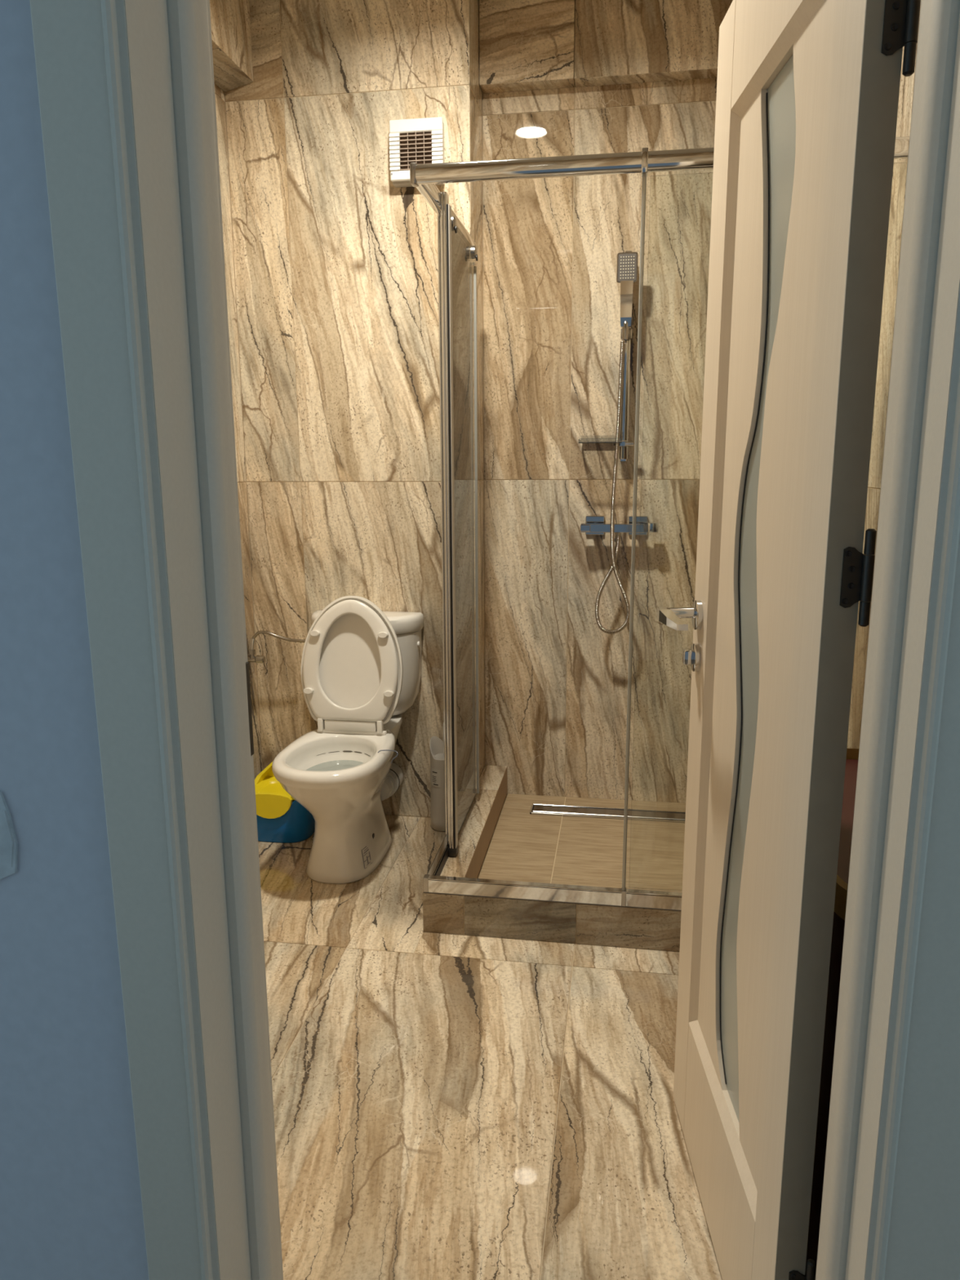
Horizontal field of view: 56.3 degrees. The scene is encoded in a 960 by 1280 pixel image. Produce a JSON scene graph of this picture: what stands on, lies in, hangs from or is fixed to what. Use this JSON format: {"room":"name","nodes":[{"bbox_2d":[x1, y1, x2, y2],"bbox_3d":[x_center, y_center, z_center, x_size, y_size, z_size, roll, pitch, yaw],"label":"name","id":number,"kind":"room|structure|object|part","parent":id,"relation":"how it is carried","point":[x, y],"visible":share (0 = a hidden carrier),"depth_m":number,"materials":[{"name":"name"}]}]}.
{"room":"hallway","nodes":[
{"label":"hallway","id":0,"kind":"room"},
{"bbox_2d":[0,0,148,1279],"bbox_3d":[0.137,-0.256,0.833,3.600,2.920,0.135,2,12,9],"label":"wall","id":1,"kind":"structure","parent":0,"point":[71,1203],"depth_m":0.96,"materials":[{"name":"paint"}]},
{"bbox_2d":[29,0,959,1279],"bbox_3d":[0.052,0.081,0.912,0.865,2.030,0.162,2,12,9],"label":"trim","id":2,"kind":"structure","parent":1,"relation":"attached to","point":[126,88],"depth_m":0.87,"materials":[{"name":"laminate"}]},
{"bbox_3d":[-0.345,0.084,0.904,0.084,2.030,0.020,2,12,9],"label":"casing","id":3,"kind":"part","parent":2,"relation":"part of","materials":[{"name":"laminate"}]},
{"bbox_3d":[-0.269,0.082,1.037,0.002,0.112,0.019,2,12,9],"label":"strike plate","id":4,"kind":"part","parent":2,"relation":"part of","materials":[{"name":"brown metal"}]},
{"bbox_3d":[0.426,0.105,0.784,0.085,2.030,0.020,2,12,9],"label":"casing","id":5,"kind":"part","parent":2,"relation":"part of","materials":[{"name":"laminate"}]},
{"bbox_2d":[657,0,920,1279],"bbox_3d":[0.364,0.038,1.299,0.121,1.934,0.648,0,11,1],"label":"door","id":6,"kind":"structure","parent":1,"relation":"in","point":[808,91],"depth_m":1.17,"materials":[{"name":"beige wood"}]},
{"bbox_3d":[0.322,-0.035,1.511,0.022,0.020,0.136,-1,11,-2],"label":"lever","id":7,"kind":"part","parent":6,"relation":"part of","materials":[{"name":"silver metal"}]},
{"bbox_3d":[0.399,-0.045,1.496,0.034,1.535,0.016,0,11,1],"label":"moulding","id":8,"kind":"part","parent":6,"relation":"part of","materials":[{"name":"beige wood"}]},
{"bbox_3d":[0.400,0.868,1.463,0.038,0.241,0.442,0,11,1],"label":"rail","id":9,"kind":"part","parent":6,"relation":"part of","materials":[{"name":"beige wood"}]},
{"bbox_3d":[0.398,0.742,1.438,0.034,0.016,0.442,0,11,1],"label":"moulding","id":10,"kind":"part","parent":6,"relation":"part of","materials":[{"name":"beige wood"}]},
{"bbox_3d":[0.396,-0.025,1.396,0.008,1.503,0.185,0,11,1],"label":"panel","id":11,"kind":"part","parent":6,"relation":"part of","materials":[{"name":"beige wood"}]},
{"bbox_3d":[0.400,-0.003,1.289,0.005,1.501,0.407,0,11,1],"label":"glass pane","id":12,"kind":"part","parent":6,"relation":"part of","materials":[{"name":"white glass"}]},
{"bbox_3d":[0.391,-0.832,1.119,0.038,0.158,0.442,0,11,1],"label":"rail","id":13,"kind":"part","parent":6,"relation":"part of","materials":[{"name":"beige wood"}]},
{"bbox_3d":[0.390,-0.747,1.136,0.034,0.016,0.442,0,11,1],"label":"moulding","id":14,"kind":"part","parent":6,"relation":"part of","materials":[{"name":"beige wood"}]},
{"bbox_3d":[0.390,0.018,1.185,0.008,1.503,0.222,0,11,1],"label":"panel","id":15,"kind":"part","parent":6,"relation":"part of","materials":[{"name":"beige wood"}]},
{"bbox_3d":[0.402,0.828,1.138,0.022,0.066,0.002,0,11,1],"label":"plate","id":16,"kind":"part","parent":6,"relation":"part of","materials":[{"name":"black metal"}]},
{"bbox_3d":[0.398,-0.067,0.957,0.022,0.066,0.002,0,11,1],"label":"plate","id":17,"kind":"part","parent":6,"relation":"part of","materials":[{"name":"black metal"}]},
{"bbox_3d":[0.395,-0.591,0.851,0.022,0.066,0.002,0,11,1],"label":"plate","id":18,"kind":"part","parent":6,"relation":"part of","materials":[{"name":"black metal"}]},
{"bbox_2d":[214,84,262,778],"bbox_3d":[-1.032,-0.506,2.100,0.120,2.920,2.051,2,12,9],"label":"wall","id":19,"kind":"structure","parent":0,"point":[219,93],"depth_m":3.03,"materials":[{"name":"beige tile"}]},
{"bbox_2d":[209,0,253,92],"bbox_3d":[-0.930,-1.692,1.841,0.100,0.294,2.049,2,12,9],"label":"trim","id":20,"kind":"structure","parent":19,"relation":"attached to","point":[230,20],"depth_m":2.72,"materials":[{"name":"beige tile"}]},
{"bbox_2d":[247,648,265,663],"bbox_3d":[-0.787,0.066,3.125,0.077,0.066,0.060,2,12,9],"label":"water valve","id":21,"kind":"object","parent":19,"relation":"attached to","point":[258,659],"visible":0.66,"depth_m":3.11,"materials":[{"name":"silver metal"}]},
{"bbox_3d":[-0.764,0.067,3.121,0.031,0.029,0.028,2,12,9],"label":"valve knob","id":22,"kind":"part","parent":21,"relation":"part of","materials":[{"name":"silver metal"}]},
{"bbox_2d":[249,631,305,649],"bbox_3d":[-0.702,0.002,3.105,0.198,0.069,0.016,1,11,5],"label":"hose","id":23,"kind":"object","parent":21,"relation":"attached to","point":[253,638],"visible":1,"depth_m":3.10,"materials":[{"name":"metal"}]},
{"bbox_2d":[224,0,484,817],"bbox_3d":[-0.447,-0.737,3.226,0.915,2.920,0.406,2,12,9],"label":"wall","id":24,"kind":"structure","parent":0,"point":[335,264],"depth_m":2.96,"materials":[{"name":"beige tile"}]},
{"bbox_2d":[380,762,403,800],"bbox_3d":[-0.340,0.506,3.169,0.107,0.107,0.157,2,12,9],"label":"pipe","id":25,"kind":"object","parent":24,"relation":"attached to","point":[393,780],"visible":0.47,"depth_m":3.14,"materials":[{"name":"white plastic"}]},
{"bbox_2d":[389,116,444,187],"bbox_3d":[-0.194,-1.517,2.792,0.168,0.182,0.048,2,12,9],"label":"fan","id":26,"kind":"object","parent":24,"relation":"attached to","point":[417,140],"visible":0.95,"depth_m":2.77,"materials":[{"name":"white plastic"}]},
{"bbox_3d":[-0.197,-1.514,2.782,0.102,0.107,0.002,2,12,9],"label":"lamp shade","id":27,"kind":"part","parent":26,"relation":"part of","materials":[{"name":"plastic"}]},
{"bbox_2d":[422,764,681,951],"bbox_3d":[0.476,0.659,2.875,1.114,0.124,1.049,2,12,9],"label":"shower curb","id":28,"kind":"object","parent":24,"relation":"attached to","point":[603,925],"depth_m":2.42,"materials":[{"name":"beige tile"}]},
{"bbox_2d":[409,136,909,910],"bbox_3d":[0.450,-0.273,2.553,1.110,1.832,0.795,2,12,9],"label":"shower enclosure","id":29,"kind":"object","parent":28,"relation":"on","point":[457,250],"visible":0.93,"depth_m":2.46,"materials":[{"name":"silver metal"}]},
{"bbox_3d":[-0.085,-1.162,2.468,0.031,0.041,0.778,2,12,9],"label":"header rail","id":30,"kind":"part","parent":29,"relation":"part of","materials":[{"name":"silver metal"}]},
{"bbox_3d":[-0.080,0.592,2.824,0.020,0.034,0.778,2,12,9],"label":"rail","id":31,"kind":"part","parent":29,"relation":"part of","materials":[{"name":"silver metal"}]},
{"bbox_3d":[-0.049,-0.298,2.722,0.004,1.755,0.460,2,12,9],"label":"glass pane","id":32,"kind":"part","parent":29,"relation":"part of","materials":[{"name":"clear glass"}]},
{"bbox_3d":[0.399,0.679,2.362,1.103,0.041,0.022,2,12,9],"label":"rail","id":33,"kind":"part","parent":29,"relation":"part of","materials":[{"name":"silver metal"}]},
{"bbox_3d":[0.657,-0.189,2.142,0.566,1.745,0.005,2,12,9],"label":"glass pane","id":34,"kind":"part","parent":29,"relation":"part of","materials":[{"name":"clear glass"}]},
{"bbox_3d":[0.394,-1.071,2.007,1.095,0.041,0.030,2,12,9],"label":"header rail","id":35,"kind":"part","parent":29,"relation":"part of","materials":[{"name":"silver metal"}]},
{"bbox_3d":[0.663,-0.190,2.159,0.552,1.740,0.004,2,12,9],"label":"glass pane","id":36,"kind":"part","parent":29,"relation":"part of","materials":[{"name":"clear glass"}]},
{"bbox_2d":[257,793,722,1279],"bbox_3d":[-0.007,0.872,2.356,2.137,0.107,2.585,2,12,9],"label":"floor","id":37,"kind":"structure","parent":0,"point":[446,1106],"depth_m":1.89,"materials":[{"name":"beige tile"}]},
{"bbox_2d":[254,761,315,843],"bbox_3d":[-0.693,0.549,3.117,0.240,0.245,0.224,2,12,9],"label":"bucket","id":38,"kind":"object","parent":37,"relation":"on","point":[281,818],"visible":0.49,"depth_m":3.03,"materials":[{"name":"blue plastic"}]},
{"bbox_3d":[-0.692,0.462,3.157,0.207,0.090,0.112,2,12,9],"label":"backrest","id":39,"kind":"part","parent":38,"relation":"part of","materials":[{"name":"yellow plastic"}]},
{"bbox_2d":[256,800,315,843],"bbox_3d":[-0.691,0.594,3.131,0.236,0.152,0.212,2,12,9],"label":"tub","id":40,"kind":"object","parent":38,"relation":"in","point":[285,821],"depth_m":3.03,"materials":[{"name":"blue plastic"}]},
{"bbox_2d":[271,595,423,884],"bbox_3d":[-0.437,0.294,2.862,0.390,0.843,0.689,2,12,9],"label":"toilet","id":41,"kind":"object","parent":37,"relation":"on","point":[361,662],"visible":1,"depth_m":2.88,"materials":[{"name":"white ceramic"}]},
{"bbox_3d":[-0.517,0.272,2.924,0.017,0.042,0.030,2,12,9],"label":"hinge post","id":42,"kind":"part","parent":41,"relation":"part of","materials":[{"name":"white plastic"}]},
{"bbox_3d":[-0.440,0.526,2.829,0.333,0.402,0.533,2,12,9],"label":"bowl","id":43,"kind":"part","parent":41,"relation":"part of","materials":[{"name":"white ceramic"}]},
{"bbox_3d":[-0.418,0.066,2.890,0.318,0.388,0.076,2,12,9],"label":"seat","id":44,"kind":"part","parent":41,"relation":"part of","materials":[{"name":"white plastic"}]},
{"bbox_3d":[-0.415,0.064,2.910,0.341,0.410,0.085,2,12,9],"label":"lid","id":45,"kind":"part","parent":41,"relation":"part of","materials":[{"name":"white plastic"}]},
{"bbox_3d":[-0.398,-0.060,3.053,0.390,0.058,0.168,2,12,9],"label":"cistern lid","id":46,"kind":"part","parent":41,"relation":"part of","materials":[{"name":"white ceramic"}]},
{"bbox_3d":[-0.321,0.278,2.893,0.017,0.042,0.030,2,12,9],"label":"hinge post","id":47,"kind":"part","parent":41,"relation":"part of","materials":[{"name":"white plastic"}]},
{"bbox_2d":[377,749,398,763],"bbox_3d":[-0.280,0.353,2.716,0.068,0.039,0.014,2,12,9],"label":"wire hook","id":48,"kind":"object","parent":41,"relation":"attached to","point":[387,749],"visible":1,"depth_m":2.71,"materials":[{"name":"silver metal"}]},
{"bbox_2d":[429,722,445,831],"bbox_3d":[-0.127,0.470,3.131,0.095,0.388,0.095,2,12,9],"label":"toilet brush","id":49,"kind":"object","parent":37,"relation":"on","point":[436,744],"visible":0.56,"depth_m":3.11,"materials":[{"name":"white plastic"}]},
{"bbox_3d":[-0.115,0.346,3.100,0.025,0.133,0.025,2,12,9],"label":"brush handle","id":50,"kind":"part","parent":49,"relation":"part of","materials":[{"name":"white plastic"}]},
{"bbox_2d":[529,803,685,822],"bbox_3d":[0.539,0.636,3.251,0.711,0.017,0.087,2,12,9],"label":"linear drain","id":51,"kind":"object","parent":37,"relation":"on","point":[535,809],"visible":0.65,"depth_m":3.25,"materials":[{"name":"silver metal"}]},
{"bbox_2d":[804,748,859,1279],"bbox_3d":[0.668,0.625,1.548,0.292,0.704,0.670,2,12,9],"label":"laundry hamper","id":52,"kind":"object","parent":37,"relation":"on","point":[852,754],"visible":0.06,"depth_m":1.32,"materials":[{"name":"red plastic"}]},
{"bbox_3d":[0.666,0.308,1.484,0.277,0.012,0.655,2,12,9],"label":"lid","id":53,"kind":"part","parent":52,"relation":"part of","materials":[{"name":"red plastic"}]},
{"bbox_2d":[482,77,717,803],"bbox_3d":[0.627,-0.734,3.186,1.224,2.920,0.148,2,12,9],"label":"wall","id":54,"kind":"structure","parent":0,"point":[556,683],"depth_m":3.15,"materials":[{"name":"beige tile"}]},
{"bbox_2d":[577,250,633,462],"bbox_3d":[0.432,-0.948,3.018,0.184,0.683,0.154,2,12,9],"label":"riser rail","id":55,"kind":"object","parent":54,"relation":"attached to","point":[624,442],"visible":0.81,"depth_m":3.05,"materials":[{"name":"silver metal"}]},
{"bbox_2d":[577,435,622,444],"bbox_3d":[0.412,-0.687,3.066,0.144,0.028,0.138,2,12,9],"label":"soap tray","id":56,"kind":"object","parent":55,"relation":"on","point":[620,436],"depth_m":3.03,"materials":[{"name":"clear plastic"}]},
{"bbox_2d":[616,252,638,340],"bbox_3d":[0.482,-1.128,2.949,0.067,0.268,0.041,2,12,9],"label":"shower","id":57,"kind":"object","parent":55,"relation":"hanging from","point":[627,262],"visible":1,"depth_m":2.93,"materials":[{"name":"metal"}]},
{"bbox_3d":[0.482,-1.107,2.957,0.041,0.142,0.030,2,12,9],"label":"shower handle","id":58,"kind":"part","parent":57,"relation":"part of","materials":[{"name":"silver metal"}]},
{"bbox_2d":[479,0,733,93],"bbox_3d":[0.546,-1.923,2.844,1.102,0.254,0.071,2,12,9],"label":"trim","id":59,"kind":"structure","parent":54,"relation":"attached to","point":[525,45],"depth_m":2.85,"materials":[{"name":"beige tile"}]},
{"bbox_2d":[580,515,658,537],"bbox_3d":[0.489,-0.398,3.151,0.268,0.068,0.094,2,12,9],"label":"shower mixer","id":60,"kind":"object","parent":54,"relation":"attached to","point":[594,525],"visible":0.97,"depth_m":3.12,"materials":[{"name":"silver metal"}]},
{"bbox_3d":[0.367,-0.390,3.128,0.035,0.023,0.007,2,12,9],"label":"knob","id":61,"kind":"part","parent":60,"relation":"part of","materials":[{"name":"silver metal"}]},
{"bbox_2d":[594,341,630,634],"bbox_3d":[0.468,-0.510,3.093,0.126,0.992,0.053,2,12,9],"label":"shower hose","id":62,"kind":"object","parent":60,"relation":"attached to","point":[614,554],"visible":0.99,"depth_m":3.10,"materials":[{"name":"metal"}]},
{"bbox_3d":[0.600,-0.391,3.111,0.037,0.033,0.043,2,12,9],"label":"knob","id":63,"kind":"part","parent":60,"relation":"part of","materials":[{"name":"silver metal"}]},
{"bbox_2d":[847,5,920,748],"bbox_3d":[0.980,-0.479,1.913,0.120,2.920,2.309,2,12,9],"label":"wall","id":64,"kind":"structure","parent":0,"point":[906,85],"depth_m":2.12,"materials":[{"name":"beige tile"}]}
]}

